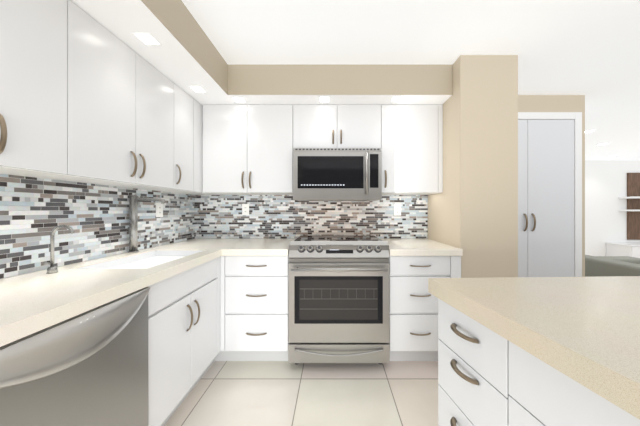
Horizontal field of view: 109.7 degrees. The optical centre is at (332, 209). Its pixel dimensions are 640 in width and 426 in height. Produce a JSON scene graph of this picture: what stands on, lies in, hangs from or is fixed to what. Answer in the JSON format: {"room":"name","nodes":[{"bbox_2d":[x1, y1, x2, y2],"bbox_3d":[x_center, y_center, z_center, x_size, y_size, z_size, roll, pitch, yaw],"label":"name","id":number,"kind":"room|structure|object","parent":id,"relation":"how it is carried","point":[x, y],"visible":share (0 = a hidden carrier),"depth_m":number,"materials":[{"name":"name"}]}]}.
{"room":"kitchen","nodes":[
{"label":"kitchen","id":0,"kind":"room"},
{"bbox_2d":[164,361,438,425],"bbox_3d":[3.450,1.235,1.500,10.300,0.050,8.200,0,0,0],"label":"floor","id":1,"kind":"structure","parent":0,"point":[280,393],"depth_m":1.47,"materials":[{"name":"tile"}]},
{"bbox_2d":[36,259,219,425],"bbox_3d":[-1.139,0.778,1.386,0.562,0.864,0.693,0,0,0],"label":"base cabinet","id":2,"kind":"object","parent":1,"relation":"on","point":[210,301],"depth_m":1.27,"materials":[{"name":"white wood"}]},
{"bbox_2d":[0,287,149,425],"bbox_3d":[-1.090,0.774,0.738,0.580,0.851,0.596,0,0,0],"label":"dishwasher","id":3,"kind":"object","parent":2,"relation":"in","point":[88,368],"visible":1,"depth_m":0.75,"materials":[{"name":"grey metal"}]},
{"bbox_2d":[0,239,243,346],"bbox_3d":[-1.129,0.319,0.559,0.582,0.050,3.518,0,0,0],"label":"countertop","id":4,"kind":"structure","parent":2,"relation":"on","point":[30,303],"depth_m":0.89,"materials":[{"name":"beige stone"}]},
{"bbox_2d":[43,225,74,273],"bbox_3d":[-1.273,0.181,1.049,0.122,0.226,0.049,0,0,0],"label":"filter faucet","id":5,"kind":"object","parent":4,"relation":"on","point":[51,268],"visible":1,"depth_m":1.05,"materials":[{"name":"silver metal"}]},
{"bbox_2d":[88,251,195,266],"bbox_3d":[-1.130,0.409,1.405,0.388,0.213,0.548,0,0,0],"label":"sink","id":6,"kind":"object","parent":4,"relation":"in","point":[146,258],"depth_m":1.51,"materials":[{"name":"white ceramic"}]},
{"bbox_2d":[127,195,164,252],"bbox_3d":[-1.295,0.095,1.537,0.244,0.399,0.115,0,0,0],"label":"faucet","id":7,"kind":"object","parent":4,"relation":"on","point":[132,229],"visible":1,"depth_m":1.55,"materials":[{"name":"silver metal"}]},
{"bbox_2d":[224,251,288,360],"bbox_3d":[-0.609,0.778,1.998,0.538,0.864,0.637,0,0,0],"label":"base cabinet","id":8,"kind":"object","parent":1,"relation":"on","point":[255,286],"depth_m":1.71,"materials":[{"name":"white wood"}]},
{"bbox_2d":[220,239,295,254],"bbox_3d":[-0.589,0.319,2.006,0.499,0.050,0.625,0,0,0],"label":"countertop","id":9,"kind":"structure","parent":8,"relation":"on","point":[250,246],"depth_m":1.77,"materials":[{"name":"beige stone"}]},
{"bbox_2d":[288,235,389,364],"bbox_3d":[0.044,0.725,1.958,0.759,0.970,0.681,0,0,0],"label":"range","id":10,"kind":"object","parent":1,"relation":"on","point":[338,298],"visible":1,"depth_m":1.68,"materials":[{"name":"silver metal"}]},
{"bbox_2d":[389,255,462,360],"bbox_3d":[0.703,0.778,2.014,0.547,0.864,0.603,0,0,0],"label":"base cabinet","id":11,"kind":"object","parent":1,"relation":"on","point":[413,310],"depth_m":1.71,"materials":[{"name":"white wood"}]},
{"bbox_2d":[381,239,462,254],"bbox_3d":[0.702,0.319,2.006,0.548,0.050,0.625,0,0,0],"label":"countertop","id":12,"kind":"structure","parent":11,"relation":"on","point":[396,246],"depth_m":1.72,"materials":[{"name":"beige stone"}]},
{"bbox_2d":[438,304,579,425],"bbox_3d":[1.687,0.784,0.076,2.491,0.852,1.916,0,0,0],"label":"kitchen island","id":13,"kind":"object","parent":1,"relation":"on","point":[476,387],"depth_m":0.76,"materials":[{"name":"white wood"}]},
{"bbox_2d":[428,276,639,425],"bbox_3d":[1.682,0.326,0.075,2.540,0.062,1.938,0,0,0],"label":"island countertop","id":14,"kind":"structure","parent":13,"relation":"on","point":[576,340],"depth_m":0.59,"materials":[{"name":"beige stone"}]},
{"bbox_2d":[585,255,639,276],"bbox_3d":[3.420,0.880,1.850,1.000,0.660,2.300,0,0,0],"label":"sofa","id":15,"kind":"object","parent":1,"relation":"on","point":[597,266],"visible":0.19,"depth_m":2.45,"materials":[{"name":"fabric"}]},
{"bbox_2d":[605,242,639,257],"bbox_3d":[7.425,0.993,5.164,1.790,0.435,0.468,0,0,0],"label":"console","id":16,"kind":"object","parent":1,"relation":"on","point":[631,249],"visible":0.75,"depth_m":5.13,"materials":[{"name":"white paint"}]},
{"bbox_2d":[182,0,639,159],"bbox_3d":[3.450,-1.230,1.500,10.300,0.080,8.200,0,0,0],"label":"ceiling","id":17,"kind":"structure","parent":0,"point":[589,50],"depth_m":1.56,"materials":[{"name":"white paint"}]},
{"bbox_2d":[71,0,452,104],"bbox_3d":[-0.226,-1.065,-0.137,2.404,0.247,4.926,0,0,0],"label":"soffit beam","id":18,"kind":"structure","parent":17,"relation":"attached to","point":[185,55],"depth_m":1.84,"materials":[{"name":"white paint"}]},
{"bbox_2d":[132,32,160,44],"bbox_3d":[-1.020,-0.939,1.236,0.088,0.004,0.088,0,0,0],"label":"recessed light","id":19,"kind":"object","parent":18,"relation":"attached to","point":[146,38],"visible":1,"depth_m":1.23,"materials":[{"name":"white"}]},
{"bbox_2d":[189,86,205,91],"bbox_3d":[-1.050,-0.939,1.750,0.088,0.004,0.088,0,0,0],"label":"recessed light","id":20,"kind":"object","parent":18,"relation":"attached to","point":[197,88],"visible":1,"depth_m":1.74,"materials":[{"name":"white"}]},
{"bbox_2d":[232,97,245,101],"bbox_3d":[-0.800,-0.939,1.915,0.088,0.004,0.088,0,0,0],"label":"recessed light","id":21,"kind":"object","parent":18,"relation":"attached to","point":[238,99],"visible":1,"depth_m":1.91,"materials":[{"name":"white"}]},
{"bbox_2d":[319,97,329,101],"bbox_3d":[-0.072,-0.939,1.910,0.088,0.004,0.088,0,0,0],"label":"recessed light","id":22,"kind":"object","parent":18,"relation":"attached to","point":[324,99],"visible":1,"depth_m":1.91,"materials":[{"name":"white"}]},
{"bbox_2d":[391,96,402,100],"bbox_3d":[0.538,-0.939,1.900,0.088,0.004,0.088,0,0,0],"label":"recessed light","id":23,"kind":"object","parent":18,"relation":"attached to","point":[396,98],"visible":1,"depth_m":1.89,"materials":[{"name":"white"}]},
{"bbox_2d":[428,55,517,277],"bbox_3d":[1.199,0.010,2.026,0.442,2.400,0.599,0,0,0],"label":"wall","id":24,"kind":"structure","parent":0,"point":[473,210],"depth_m":1.73,"materials":[{"name":"beige paint"}]},
{"bbox_2d":[518,95,584,276],"bbox_3d":[0.589,0.010,2.388,4.037,2.400,0.120,0,0,0],"label":"wall","id":25,"kind":"structure","parent":0,"point":[551,103],"depth_m":2.33,"materials":[{"name":"beige paint"}]},
{"bbox_2d":[204,105,295,194],"bbox_3d":[-0.752,-0.547,2.163,0.807,0.784,0.326,0,0,0],"label":"upper cabinet","id":26,"kind":"object","parent":25,"relation":"attached to","point":[248,149],"depth_m":2.00,"materials":[{"name":"white wood"}]},
{"bbox_2d":[196,195,427,238],"bbox_3d":[-0.212,0.060,2.324,2.375,0.470,0.007,0,0,0],"label":"backsplash","id":27,"kind":"structure","parent":25,"relation":"attached to","point":[217,216],"depth_m":2.32,"materials":[{"name":"tile"}]},
{"bbox_2d":[242,204,248,214],"bbox_3d":[-0.900,-0.005,2.316,0.072,0.116,0.007,0,0,0],"label":"electrical outlet","id":28,"kind":"object","parent":27,"relation":"attached to","point":[245,209],"visible":1,"depth_m":2.31,"materials":[{"name":"white plastic"}]},
{"bbox_2d":[394,204,400,215],"bbox_3d":[0.665,0.000,2.316,0.072,0.116,0.007,0,0,0],"label":"electrical outlet","id":29,"kind":"object","parent":27,"relation":"attached to","point":[397,209],"visible":1,"depth_m":2.31,"materials":[{"name":"white plastic"}]},
{"bbox_2d":[296,105,383,151],"bbox_3d":[0.038,-0.740,2.163,0.783,0.399,0.326,0,0,0],"label":"upper cabinet","id":30,"kind":"object","parent":25,"relation":"attached to","point":[317,126],"depth_m":2.00,"materials":[{"name":"white wood"}]},
{"bbox_2d":[293,148,381,200],"bbox_3d":[0.038,-0.312,2.103,0.764,0.445,0.446,0,0,0],"label":"over-the-range microwave","id":31,"kind":"object","parent":30,"relation":"attached to","point":[337,174],"visible":1,"depth_m":1.93,"materials":[{"name":"silver metal"}]},
{"bbox_2d":[382,105,442,194],"bbox_3d":[0.704,-0.547,2.163,0.545,0.784,0.326,0,0,0],"label":"upper cabinet","id":32,"kind":"object","parent":25,"relation":"attached to","point":[412,156],"depth_m":2.00,"materials":[{"name":"white wood"}]},
{"bbox_2d":[518,112,581,276],"bbox_3d":[2.003,0.103,2.301,1.106,2.214,0.049,0,0,0],"label":"closet door","id":33,"kind":"structure","parent":25,"relation":"attached to","point":[549,194],"depth_m":2.31,"materials":[{"name":"white paint"}]},
{"bbox_2d":[585,160,639,255],"bbox_3d":[5.543,0.010,5.460,6.113,2.400,0.120,0,0,0],"label":"wall","id":34,"kind":"structure","parent":0,"point":[605,190],"depth_m":5.40,"materials":[{"name":"white paint"}]},
{"bbox_2d":[627,173,639,239],"bbox_3d":[7.675,-0.090,5.384,1.250,1.600,0.028,0,0,0],"label":"wood panel","id":35,"kind":"object","parent":34,"relation":"attached to","point":[633,217],"depth_m":5.37,"materials":[{"name":"brown wood"}]},
{"bbox_2d":[619,196,639,210],"bbox_3d":[7.575,-0.140,5.274,1.450,0.340,0.248,0,0,0],"label":"floating shelf","id":36,"kind":"object","parent":35,"relation":"attached to","point":[634,197],"visible":1,"depth_m":5.25,"materials":[{"name":"white paint"}]},
{"bbox_3d":[-1.490,0.010,-0.076,0.120,2.400,5.048,0,0,0],"label":"wall","id":37,"kind":"structure","parent":0,"visible":0},
{"bbox_2d":[0,0,75,179],"bbox_3d":[-1.299,-0.547,0.872,0.258,0.784,0.241,0,0,0],"label":"upper cabinet","id":38,"kind":"object","parent":37,"relation":"attached to","point":[38,37],"depth_m":0.90,"materials":[{"name":"white wood"}]},
{"bbox_2d":[0,174,195,278],"bbox_3d":[-1.426,0.060,0.564,0.007,0.470,3.527,0,0,0],"label":"backsplash","id":39,"kind":"structure","parent":37,"relation":"attached to","point":[34,212],"depth_m":1.24,"materials":[{"name":"tile"}]},
{"bbox_2d":[156,203,162,216],"bbox_3d":[-1.418,0.000,1.840,0.007,0.116,0.072,0,0,0],"label":"electrical outlet","id":40,"kind":"object","parent":39,"relation":"attached to","point":[159,209],"visible":0.96,"depth_m":1.84,"materials":[{"name":"white plastic"}]},
{"bbox_2d":[62,5,175,191],"bbox_3d":[-1.299,-0.547,1.325,0.258,0.784,0.663,0,0,0],"label":"upper cabinet","id":41,"kind":"object","parent":37,"relation":"attached to","point":[85,97],"depth_m":1.24,"materials":[{"name":"white wood"}]},
{"bbox_2d":[176,85,195,191],"bbox_3d":[-1.299,-0.547,1.771,0.258,0.784,0.231,0,0,0],"label":"upper cabinet","id":42,"kind":"object","parent":37,"relation":"attached to","point":[185,104],"depth_m":1.78,"materials":[{"name":"white wood"}]},
{"bbox_2d":[172,101,203,194],"bbox_3d":[-1.299,-0.547,1.954,0.258,0.784,0.133,0,0,0],"label":"upper cabinet","id":43,"kind":"object","parent":37,"relation":"attached to","point":[199,108],"depth_m":1.99,"materials":[{"name":"white wood"}]}
]}

